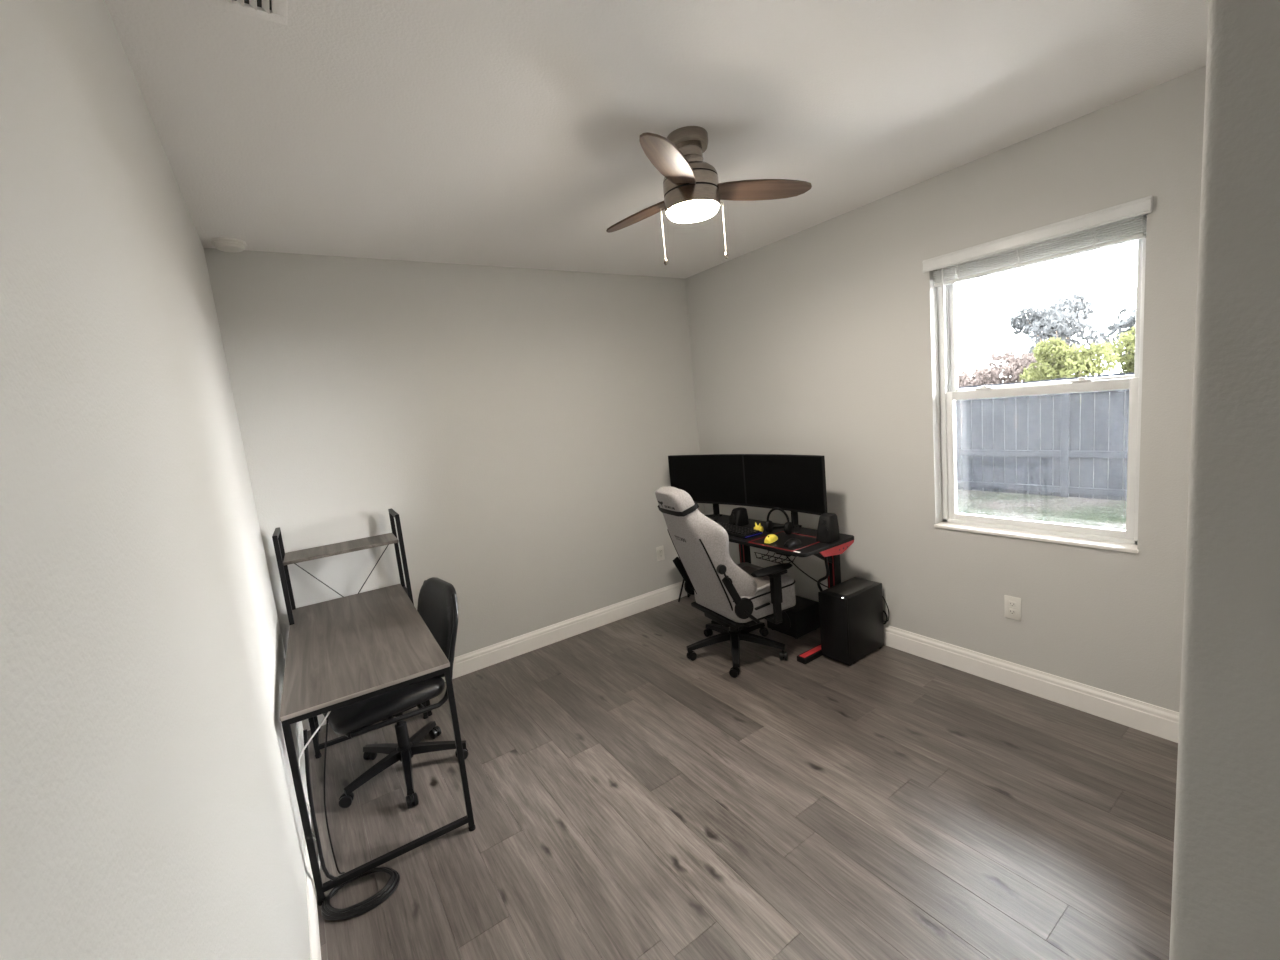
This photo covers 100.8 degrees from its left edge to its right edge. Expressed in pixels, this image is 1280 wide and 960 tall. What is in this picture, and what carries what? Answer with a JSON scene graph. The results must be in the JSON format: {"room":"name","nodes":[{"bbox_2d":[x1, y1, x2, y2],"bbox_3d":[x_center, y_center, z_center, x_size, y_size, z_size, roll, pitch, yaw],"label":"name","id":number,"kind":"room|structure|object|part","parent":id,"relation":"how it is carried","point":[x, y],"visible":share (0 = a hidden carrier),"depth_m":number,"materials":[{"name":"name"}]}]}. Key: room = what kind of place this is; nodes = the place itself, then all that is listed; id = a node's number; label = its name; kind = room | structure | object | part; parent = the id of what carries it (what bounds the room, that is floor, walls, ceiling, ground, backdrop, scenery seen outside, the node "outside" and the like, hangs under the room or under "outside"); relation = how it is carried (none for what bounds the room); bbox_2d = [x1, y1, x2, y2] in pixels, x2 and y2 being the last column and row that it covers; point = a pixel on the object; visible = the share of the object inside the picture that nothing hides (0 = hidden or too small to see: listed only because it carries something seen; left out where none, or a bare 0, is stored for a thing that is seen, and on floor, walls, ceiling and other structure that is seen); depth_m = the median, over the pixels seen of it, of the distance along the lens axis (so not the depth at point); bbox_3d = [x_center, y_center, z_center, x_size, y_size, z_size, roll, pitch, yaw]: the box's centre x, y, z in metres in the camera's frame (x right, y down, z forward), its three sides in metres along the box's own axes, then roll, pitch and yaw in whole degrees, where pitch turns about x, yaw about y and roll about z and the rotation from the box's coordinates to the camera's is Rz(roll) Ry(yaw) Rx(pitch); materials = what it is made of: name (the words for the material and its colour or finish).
{"room":"home office","nodes":[
{"label":"home office","id":0,"kind":"room"},
{"bbox_2d":[0,0,309,959],"bbox_3d":[-0.277,0.382,0.057,0.180,2.700,6.880,-11,9,-33],"label":"wall","id":1,"kind":"structure","parent":0,"point":[149,809],"depth_m":0.63,"materials":[{"name":"grey paint"}]},
{"bbox_2d":[297,721,320,959],"bbox_3d":[-0.080,1.534,0.270,0.014,0.131,6.520,-11,9,-33],"label":"baseboard","id":2,"kind":"structure","parent":1,"relation":"attached to","point":[314,936],"depth_m":1.80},
{"bbox_2d":[204,248,704,656],"bbox_3d":[-0.813,-0.065,3.714,3.067,2.700,0.180,-11,9,-33],"label":"wall","id":3,"kind":"structure","parent":0,"point":[520,427],"depth_m":3.39,"materials":[{"name":"grey paint"}]},
{"bbox_2d":[302,581,686,730],"bbox_3d":[-0.641,1.108,3.794,3.067,0.131,0.014,-11,9,-33],"label":"baseboard","id":4,"kind":"structure","parent":3,"relation":"attached to","point":[464,664],"depth_m":3.81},
{"bbox_2d":[656,546,664,560],"bbox_3d":[0.167,0.597,4.308,0.074,0.118,0.009,-11,9,-33],"label":"wall outlet","id":5,"kind":"object","parent":3,"relation":"attached to","point":[660,550],"visible":1,"depth_m":4.30,"materials":[{"name":"white plastic"}]},
{"bbox_2d":[104,0,1208,278],"bbox_3d":[0.920,-1.264,0.752,3.467,0.120,6.920,-11,9,-33],"label":"ceiling","id":6,"kind":"structure","parent":0,"point":[499,133],"depth_m":1.77,"materials":[{"name":"white paint"}]},
{"bbox_2d":[211,237,246,251],"bbox_3d":[-2.001,-1.140,2.583,0.140,0.039,0.140,-11,9,-33],"label":"smoke detector","id":7,"kind":"object","parent":6,"relation":"attached to","point":[225,244],"visible":1,"depth_m":2.55,"materials":[{"name":"white plastic"}]},
{"bbox_3d":[-2.002,-1.153,2.581,0.140,0.014,0.140,-11,9,-33],"label":"mounting plate","id":8,"kind":"part","parent":7,"relation":"part of","materials":[{"name":"white plastic"}]},
{"bbox_2d":[192,0,286,24],"bbox_3d":[-0.881,-1.062,1.084,0.270,0.012,0.270,-11,9,-33],"label":"ceiling vent","id":9,"kind":"object","parent":6,"relation":"in","point":[270,10],"visible":1,"depth_m":1.21,"materials":[{"name":"white metal"}]},
{"bbox_2d":[606,126,811,264],"bbox_3d":[0.165,-1.085,2.130,0.876,0.456,0.796,-11,9,-33],"label":"ceiling fan","id":10,"kind":"object","parent":6,"relation":"hanging from","point":[693,192],"visible":1,"depth_m":1.97,"materials":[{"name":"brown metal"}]},
{"bbox_3d":[-0.004,-1.116,2.246,0.415,0.008,0.126,3,23,47],"label":"blade","id":11,"kind":"part","parent":10,"relation":"part of","materials":[{"name":"brown wood"}]},
{"bbox_3d":[0.093,-0.956,2.052,0.010,0.187,0.003,-6,8,0],"label":"pull chain","id":12,"kind":"part","parent":10,"relation":"part of","materials":[{"name":"white metal"}]},
{"bbox_3d":[0.097,-1.060,1.762,0.126,0.008,0.415,10,12,18],"label":"blade","id":13,"kind":"part","parent":10,"relation":"part of","materials":[{"name":"brown wood"}]},
{"bbox_3d":[0.191,-1.167,2.025,0.209,0.042,0.209,-11,9,-33],"label":"motor","id":14,"kind":"part","parent":10,"relation":"part of","materials":[{"name":"silver metal"}]},
{"bbox_2d":[668,200,717,222],"bbox_3d":[0.204,-1.032,2.044,0.195,0.029,0.195,-11,9,-33],"label":"diffuser","id":15,"kind":"object","parent":10,"relation":"attached to","point":[681,211],"depth_m":1.99,"materials":[{"name":"white glass"}]},
{"bbox_3d":[0.323,-0.979,2.052,0.010,0.187,0.003,-6,8,-1],"label":"pull chain","id":16,"kind":"part","parent":10,"relation":"part of","materials":[{"name":"white metal"}]},
{"bbox_3d":[0.481,-1.143,2.090,0.415,0.008,0.126,-7,-4,-11],"label":"blade","id":17,"kind":"part","parent":10,"relation":"part of","materials":[{"name":"brown wood"}]},
{"bbox_2d":[307,594,1177,959],"bbox_3d":[1.190,1.418,1.120,3.507,0.120,6.960,-11,9,-33],"label":"floor","id":18,"kind":"structure","parent":0,"point":[633,797],"depth_m":2.06,"materials":[{"name":"grey wood"}]},
{"bbox_2d":[303,729,399,919],"bbox_3d":[-1.022,1.177,1.837,0.262,0.603,0.188,-6,8,-5],"label":"power cable","id":19,"kind":"object","parent":18,"relation":"on","point":[328,912],"visible":0.94,"depth_m":1.85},
{"bbox_2d":[272,508,475,905],"bbox_3d":[-1.290,0.828,2.479,0.578,1.168,1.334,-10,9,-31],"label":"computer desk","id":20,"kind":"object","parent":18,"relation":"on","point":[343,651],"visible":0.86,"depth_m":2.19,"materials":[{"name":"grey wood"}]},
{"bbox_2d":[298,711,330,867],"bbox_3d":[-1.114,1.105,1.889,0.163,0.626,0.032,-12,10,-37],"label":"cable","id":21,"kind":"object","parent":20,"relation":"hanging from","point":[326,716],"visible":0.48,"depth_m":1.85,"materials":[{"name":"white plastic"}]},
{"bbox_2d":[323,712,344,873],"bbox_3d":[-1.124,1.127,1.951,0.023,0.684,0.123,-3,8,19],"label":"cable","id":22,"kind":"object","parent":20,"relation":"hanging from","point":[337,868],"visible":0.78,"depth_m":1.91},
{"bbox_2d":[283,533,398,564],"bbox_3d":[-1.602,0.364,2.853,0.526,0.016,0.267,-10,9,-31],"label":"shelf","id":23,"kind":"object","parent":20,"relation":"attached to","point":[313,553],"depth_m":2.82,"materials":[{"name":"grey wood"}]},
{"bbox_3d":[-1.466,1.032,2.809,0.545,0.686,0.021,-10,9,-31],"label":"leg frame","id":24,"kind":"part","parent":20,"relation":"part of","materials":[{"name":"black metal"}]},
{"bbox_3d":[-0.933,1.096,1.952,0.545,0.686,0.021,-10,9,-31],"label":"leg frame","id":25,"kind":"part","parent":20,"relation":"part of","materials":[{"name":"black metal"}]},
{"bbox_2d":[323,577,467,808],"bbox_3d":[-1.148,0.970,2.479,0.610,0.860,0.574,-13,10,-41],"label":"office chair","id":26,"kind":"object","parent":18,"relation":"on","point":[437,607],"visible":0.75,"depth_m":2.43,"materials":[{"name":"black plastic"}]},
{"bbox_3d":[-1.194,0.978,2.449,0.470,0.071,0.424,-13,10,-41],"label":"seat","id":27,"kind":"part","parent":26,"relation":"part of","materials":[{"name":"black leather"}]},
{"bbox_3d":[-1.163,0.804,2.469,0.556,0.477,0.475,-13,10,-41],"label":"tube frame","id":28,"kind":"part","parent":26,"relation":"part of","materials":[{"name":"black plastic"}]},
{"bbox_3d":[-1.001,0.717,2.611,0.136,0.426,0.430,-13,10,-41],"label":"backrest","id":29,"kind":"part","parent":26,"relation":"part of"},
{"bbox_2d":[678,579,690,601],"bbox_3d":[0.398,0.640,4.245,0.164,0.714,0.288,-11,9,-33],"label":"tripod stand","id":30,"kind":"object","parent":18,"relation":"on","point":[688,595],"visible":0.19,"depth_m":4.32,"materials":[{"name":"black metal"}]},
{"bbox_3d":[0.346,0.866,4.328,0.098,0.254,0.016,-8,8,-18],"label":"leg","id":31,"kind":"part","parent":30,"relation":"part of","materials":[{"name":"black metal"}]},
{"bbox_2d":[655,486,795,677],"bbox_3d":[0.512,0.552,3.286,0.768,1.137,0.730,-10,9,-27],"label":"gaming chair","id":32,"kind":"object","parent":18,"relation":"on","point":[736,597],"visible":1,"depth_m":3.09,"materials":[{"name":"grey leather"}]},
{"bbox_3d":[0.352,0.410,3.189,0.448,0.806,0.560,-10,9,-27],"label":"backrest","id":33,"kind":"part","parent":32,"relation":"part of","materials":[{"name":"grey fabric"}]},
{"bbox_3d":[0.454,0.497,2.949,0.054,0.054,0.032,-10,9,-27],"label":"knob","id":34,"kind":"part","parent":32,"relation":"part of","materials":[{"name":"black plastic"}]},
{"bbox_3d":[0.658,0.702,3.377,0.464,0.178,0.510,-10,9,-27],"label":"seat","id":35,"kind":"part","parent":32,"relation":"part of","materials":[{"name":"grey fabric"}]},
{"bbox_3d":[0.650,0.630,3.367,0.400,0.026,0.400,-10,9,-27],"label":"seat","id":36,"kind":"part","parent":32,"relation":"part of","materials":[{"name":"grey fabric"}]},
{"bbox_3d":[0.717,0.739,3.100,0.110,0.019,0.018,-10,9,-27],"label":"tilt lever","id":37,"kind":"part","parent":32,"relation":"part of","materials":[{"name":"black plastic"}]},
{"bbox_3d":[0.774,0.688,3.137,0.060,0.303,0.138,-10,9,-27],"label":"arm post","id":38,"kind":"part","parent":32,"relation":"part of","materials":[{"name":"black plastic"}]},
{"bbox_3d":[0.791,0.537,3.076,0.120,0.022,0.060,-10,9,-27],"label":"pad plate","id":39,"kind":"part","parent":32,"relation":"part of","materials":[{"name":"black plastic"}]},
{"bbox_2d":[708,514,853,663],"bbox_3d":[0.836,0.683,3.547,0.615,0.743,1.185,-11,9,-33],"label":"desk","id":40,"kind":"object","parent":18,"relation":"on","point":[832,551],"visible":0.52,"depth_m":3.22,"materials":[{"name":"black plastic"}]},
{"bbox_2d":[668,454,746,521],"bbox_3d":[0.520,0.048,3.893,0.190,0.479,0.646,-13,10,-41],"label":"monitor","id":41,"kind":"object","parent":40,"relation":"on","point":[715,479],"visible":0.86,"depth_m":3.84,"materials":[{"name":"black plastic"}]},
{"bbox_2d":[728,507,748,525],"bbox_3d":[0.673,0.254,3.640,0.126,0.112,0.098,-10,9,-29],"label":"speaker","id":42,"kind":"object","parent":40,"relation":"on","point":[739,516],"visible":0.94,"depth_m":3.61},
{"bbox_2d":[717,522,762,538],"bbox_3d":[0.601,0.327,3.474,0.146,0.028,0.422,-10,9,-30],"label":"keyboard","id":43,"kind":"object","parent":40,"relation":"on","point":[732,530],"visible":0.7,"depth_m":3.36,"materials":[{"name":"black plastic"}]},
{"bbox_2d":[754,522,763,531],"bbox_3d":[0.760,0.302,3.400,0.064,0.065,0.063,-11,9,-33],"label":"toy","id":44,"kind":"object","parent":40,"relation":"on","point":[757,527],"visible":0.78,"depth_m":3.38,"materials":[{"name":"plastic"}]},
{"bbox_2d":[749,531,818,551],"bbox_3d":[0.868,0.359,3.126,0.301,0.005,0.331,-11,9,-33],"label":"mat","id":45,"kind":"object","parent":40,"relation":"on","point":[806,541],"visible":0.8,"depth_m":3.12,"materials":[{"name":"black fabric"}]},
{"bbox_2d":[764,534,777,542],"bbox_3d":[0.779,0.343,3.155,0.058,0.038,0.116,0,10,36],"label":"computer mouse","id":46,"kind":"object","parent":45,"relation":"on","point":[771,538],"visible":1,"depth_m":3.12,"materials":[{"name":"yellow plastic"}]},
{"bbox_2d":[764,508,792,533],"bbox_3d":[0.860,0.253,3.300,0.162,0.166,0.080,1,10,41],"label":"headset","id":47,"kind":"object","parent":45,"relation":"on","point":[768,526],"visible":1,"depth_m":3.28,"materials":[{"name":"black plastic"}]},
{"bbox_2d":[764,520,772,532],"bbox_3d":[0.815,0.294,3.349,0.030,0.080,0.080,1,10,41],"label":"ear cup","id":48,"kind":"object","parent":47,"relation":"on","point":[768,526],"depth_m":3.33,"materials":[{"name":"black plastic"}]},
{"bbox_2d":[784,522,792,533],"bbox_3d":[0.914,0.296,3.262,0.030,0.080,0.080,1,10,41],"label":"ear cup","id":49,"kind":"object","parent":47,"relation":"on","point":[788,527],"depth_m":3.24,"materials":[{"name":"black plastic"}]},
{"bbox_2d":[784,538,800,547],"bbox_3d":[0.868,0.352,3.023,0.116,0.038,0.058,-12,10,-38],"label":"computer mouse","id":50,"kind":"object","parent":45,"relation":"on","point":[792,542],"visible":1,"depth_m":3.00,"materials":[{"name":"black plastic"}]},
{"bbox_2d":[743,454,827,533],"bbox_3d":[0.922,0.076,3.393,0.173,0.479,0.633,-11,9,-33],"label":"monitor","id":51,"kind":"object","parent":40,"relation":"on","point":[795,484],"visible":0.87,"depth_m":3.36,"materials":[{"name":"black plastic"}]},
{"bbox_2d":[786,556,827,587],"bbox_3d":[1.082,0.550,3.352,0.401,0.416,0.038,-7,8,-13],"label":"cable","id":52,"kind":"object","parent":40,"relation":"hanging from","point":[786,556],"visible":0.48,"depth_m":3.33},
{"bbox_2d":[817,557,828,591],"bbox_3d":[1.143,0.690,3.292,0.078,0.681,0.283,-3,8,20],"label":"cable","id":53,"kind":"object","parent":40,"relation":"hanging from","point":[825,558],"visible":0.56,"depth_m":3.18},
{"bbox_2d":[816,513,839,543],"bbox_3d":[1.079,0.275,3.051,0.126,0.150,0.098,-13,10,-41],"label":"speaker","id":54,"kind":"object","parent":40,"relation":"on","point":[828,527],"visible":1,"depth_m":3.02},
{"bbox_3d":[1.126,0.402,3.027,0.322,0.061,0.008,-11,9,-33],"label":"plate","id":55,"kind":"part","parent":40,"relation":"part of","materials":[{"name":"red plastic"}]},
{"bbox_2d":[767,595,819,638],"bbox_3d":[1.045,0.929,3.624,0.255,0.195,0.260,-11,9,-33],"label":"subwoofer","id":56,"kind":"object","parent":18,"relation":"on","point":[804,618],"visible":0.7,"depth_m":3.52,"materials":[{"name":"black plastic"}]},
{"bbox_2d":[818,577,883,665],"bbox_3d":[1.287,0.849,3.217,0.366,0.416,0.190,-11,9,-33],"label":"computer tower","id":57,"kind":"object","parent":18,"relation":"on","point":[851,610],"visible":1,"depth_m":3.13,"materials":[{"name":"black plastic"}]},
{"bbox_3d":[1.144,0.871,3.122,0.020,0.402,0.190,-11,9,-33],"label":"panel","id":58,"kind":"part","parent":57,"relation":"part of","materials":[{"name":"black plastic"}]},
{"bbox_2d":[827,578,875,595],"bbox_3d":[1.280,0.644,3.201,0.290,0.004,0.140,-11,9,-33],"label":"grille","id":59,"kind":"object","parent":57,"relation":"attached to","point":[853,586],"depth_m":3.19,"materials":[{"name":"black metal"}]},
{"bbox_2d":[685,66,1205,711],"bbox_3d":[1.532,-0.218,3.106,0.180,2.700,3.790,-11,9,-33],"label":"wall","id":60,"kind":"structure","parent":0,"point":[822,338],"depth_m":2.80,"materials":[{"name":"grey paint"}]},
{"bbox_2d":[1004,595,1020,620],"bbox_3d":[1.875,0.643,2.666,0.009,0.118,0.074,-11,9,-33],"label":"wall outlet","id":61,"kind":"object","parent":60,"relation":"attached to","point":[1012,605],"visible":1,"depth_m":2.66,"materials":[{"name":"white plastic"}]},
{"bbox_2d":[1008,601,1015,607],"bbox_3d":[1.871,0.624,2.662,0.003,0.028,0.034,-11,9,-33],"label":"receptacle","id":62,"kind":"object","parent":61,"relation":"attached to","point":[1011,604],"depth_m":2.66,"materials":[{"name":"white plastic"}]},
{"bbox_2d":[1008,608,1015,614],"bbox_3d":[1.875,0.663,2.667,0.003,0.028,0.034,-11,9,-33],"label":"receptacle","id":63,"kind":"object","parent":61,"relation":"attached to","point":[1011,611],"depth_m":2.67,"materials":[{"name":"white plastic"}]},
{"bbox_2d":[884,624,1178,742],"bbox_3d":[1.536,0.962,3.263,0.014,0.131,3.310,-11,9,-33],"label":"baseboard","id":64,"kind":"structure","parent":60,"relation":"attached to","point":[1155,720],"depth_m":2.59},
{"bbox_2d":[934,214,1146,552],"bbox_3d":[1.865,-0.407,2.534,0.187,1.377,0.842,-11,9,-33],"label":"window","id":65,"kind":"structure","parent":60,"relation":"in","point":[1122,540],"depth_m":2.55,"materials":[{"name":"white plastic"}]},
{"bbox_3d":[1.892,0.271,2.598,0.087,0.016,0.842,-11,9,-33],"label":"sill","id":66,"kind":"part","parent":65,"relation":"part of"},
{"bbox_2d":[922,196,1152,385],"bbox_3d":[1.772,-0.797,2.448,0.082,0.652,0.876,-11,9,-33],"label":"window blind","id":67,"kind":"object","parent":65,"relation":"attached to","point":[1134,229],"visible":1,"depth_m":2.33,"materials":[{"name":"white plastic"}]},
{"bbox_3d":[1.589,-1.031,2.639,0.020,0.081,0.026,-11,9,-33],"label":"ladder cord","id":68,"kind":"part","parent":67,"relation":"part of","materials":[{"name":"white fabric"}]},
{"bbox_3d":[1.732,-1.016,2.426,0.020,0.081,0.026,-11,9,-33],"label":"ladder cord","id":69,"kind":"part","parent":67,"relation":"part of","materials":[{"name":"white fabric"}]},
{"bbox_3d":[1.768,-0.989,2.426,0.052,0.014,0.808,-11,9,-33],"label":"rail","id":70,"kind":"part","parent":67,"relation":"part of","materials":[{"name":"white plastic"}]},
{"bbox_3d":[1.887,-1.001,2.197,0.020,0.081,0.026,-11,9,-33],"label":"ladder cord","id":71,"kind":"part","parent":67,"relation":"part of","materials":[{"name":"white fabric"}]},
{"bbox_3d":[1.914,-0.107,2.587,0.034,0.701,0.782,-11,9,-33],"label":"sash","id":72,"kind":"part","parent":65,"relation":"part of","materials":[{"name":"white plastic"}]},
{"bbox_3d":[1.885,-0.756,2.523,0.034,0.650,0.782,-11,9,-33],"label":"sash","id":73,"kind":"part","parent":65,"relation":"part of","materials":[{"name":"white plastic"}]},
{"bbox_2d":[1169,0,1279,959],"bbox_3d":[2.476,0.142,-0.209,2.357,2.700,3.390,-11,9,-33],"label":"wall","id":74,"kind":"structure","parent":0,"point":[1225,905],"depth_m":0.50,"materials":[{"name":"grey paint"}]},
{"label":"outside","id":75,"kind":"structure","parent":0,"visible":0},
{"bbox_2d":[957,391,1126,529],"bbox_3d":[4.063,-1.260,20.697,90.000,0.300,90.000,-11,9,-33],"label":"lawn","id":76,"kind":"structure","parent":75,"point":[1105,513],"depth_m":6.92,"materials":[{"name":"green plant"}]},
{"bbox_2d":[958,366,999,433],"bbox_3d":[9.639,-2.312,15.751,1.850,2.031,1.881,-11,9,-33],"label":"shrub","id":77,"kind":"object","parent":76,"relation":"on","point":[964,379],"visible":0.27,"depth_m":15.23,"materials":[{"name":"pink plant"}]},
{"bbox_2d":[974,348,1040,403],"bbox_3d":[11.349,-2.785,16.156,1.848,2.512,1.874,-5,8,7],"label":"shrub","id":78,"kind":"object","parent":76,"relation":"on","point":[1015,366],"visible":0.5,"depth_m":15.89,"materials":[{"name":"pink plant"}]},
{"bbox_2d":[955,372,1133,500],"bbox_3d":[5.318,-0.625,7.988,0.090,1.635,10.500,-11,9,-33],"label":"fence","id":79,"kind":"object","parent":76,"relation":"on","point":[1068,445],"visible":0.21,"depth_m":7.43,"materials":[{"name":"grey wood"}]},
{"bbox_3d":[5.373,0.085,8.074,0.041,0.090,10.500,-11,9,-33],"label":"rail","id":80,"kind":"part","parent":79,"relation":"part of","materials":[{"name":"grey wood"}]},
{"bbox_3d":[5.239,-1.246,7.892,0.041,0.090,10.500,-11,9,-33],"label":"rail","id":81,"kind":"part","parent":79,"relation":"part of","materials":[{"name":"grey wood"}]},
{"bbox_3d":[5.323,-0.408,8.007,0.041,0.090,10.500,-11,9,-33],"label":"rail","id":82,"kind":"part","parent":79,"relation":"part of","materials":[{"name":"grey wood"}]},
{"bbox_3d":[5.822,-0.567,7.245,0.090,1.620,0.090,-11,9,-33],"label":"post","id":83,"kind":"part","parent":79,"relation":"part of","materials":[{"name":"grey wood"}]},
{"bbox_2d":[1009,292,1105,371],"bbox_3d":[13.380,-3.905,16.979,2.246,4.087,2.791,-4,8,16],"label":"tree","id":84,"kind":"object","parent":76,"relation":"on","point":[1062,320],"visible":0.66,"depth_m":16.52,"materials":[{"name":"grey plant"}]},
{"bbox_2d":[1019,337,1120,405],"bbox_3d":[10.963,-2.432,13.631,1.549,2.574,2.007,-11,9,-33],"label":"shrub","id":85,"kind":"object","parent":76,"relation":"on","point":[1084,362],"visible":0.77,"depth_m":13.40,"materials":[{"name":"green plant"}]},
{"bbox_2d":[1101,302,1135,356],"bbox_3d":[14.626,-3.420,14.880,2.602,3.453,1.700,-6,8,0],"label":"tree","id":86,"kind":"object","parent":76,"relation":"on","point":[1130,321],"visible":0.08,"depth_m":15.01,"materials":[{"name":"grey plant"}]},
{"bbox_2d":[1105,326,1134,374],"bbox_3d":[13.258,-2.759,13.745,2.053,2.733,1.422,-5,8,7],"label":"shrub","id":87,"kind":"object","parent":76,"relation":"on","point":[1129,359],"visible":0.12,"depth_m":13.79,"materials":[{"name":"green plant"}]}
]}

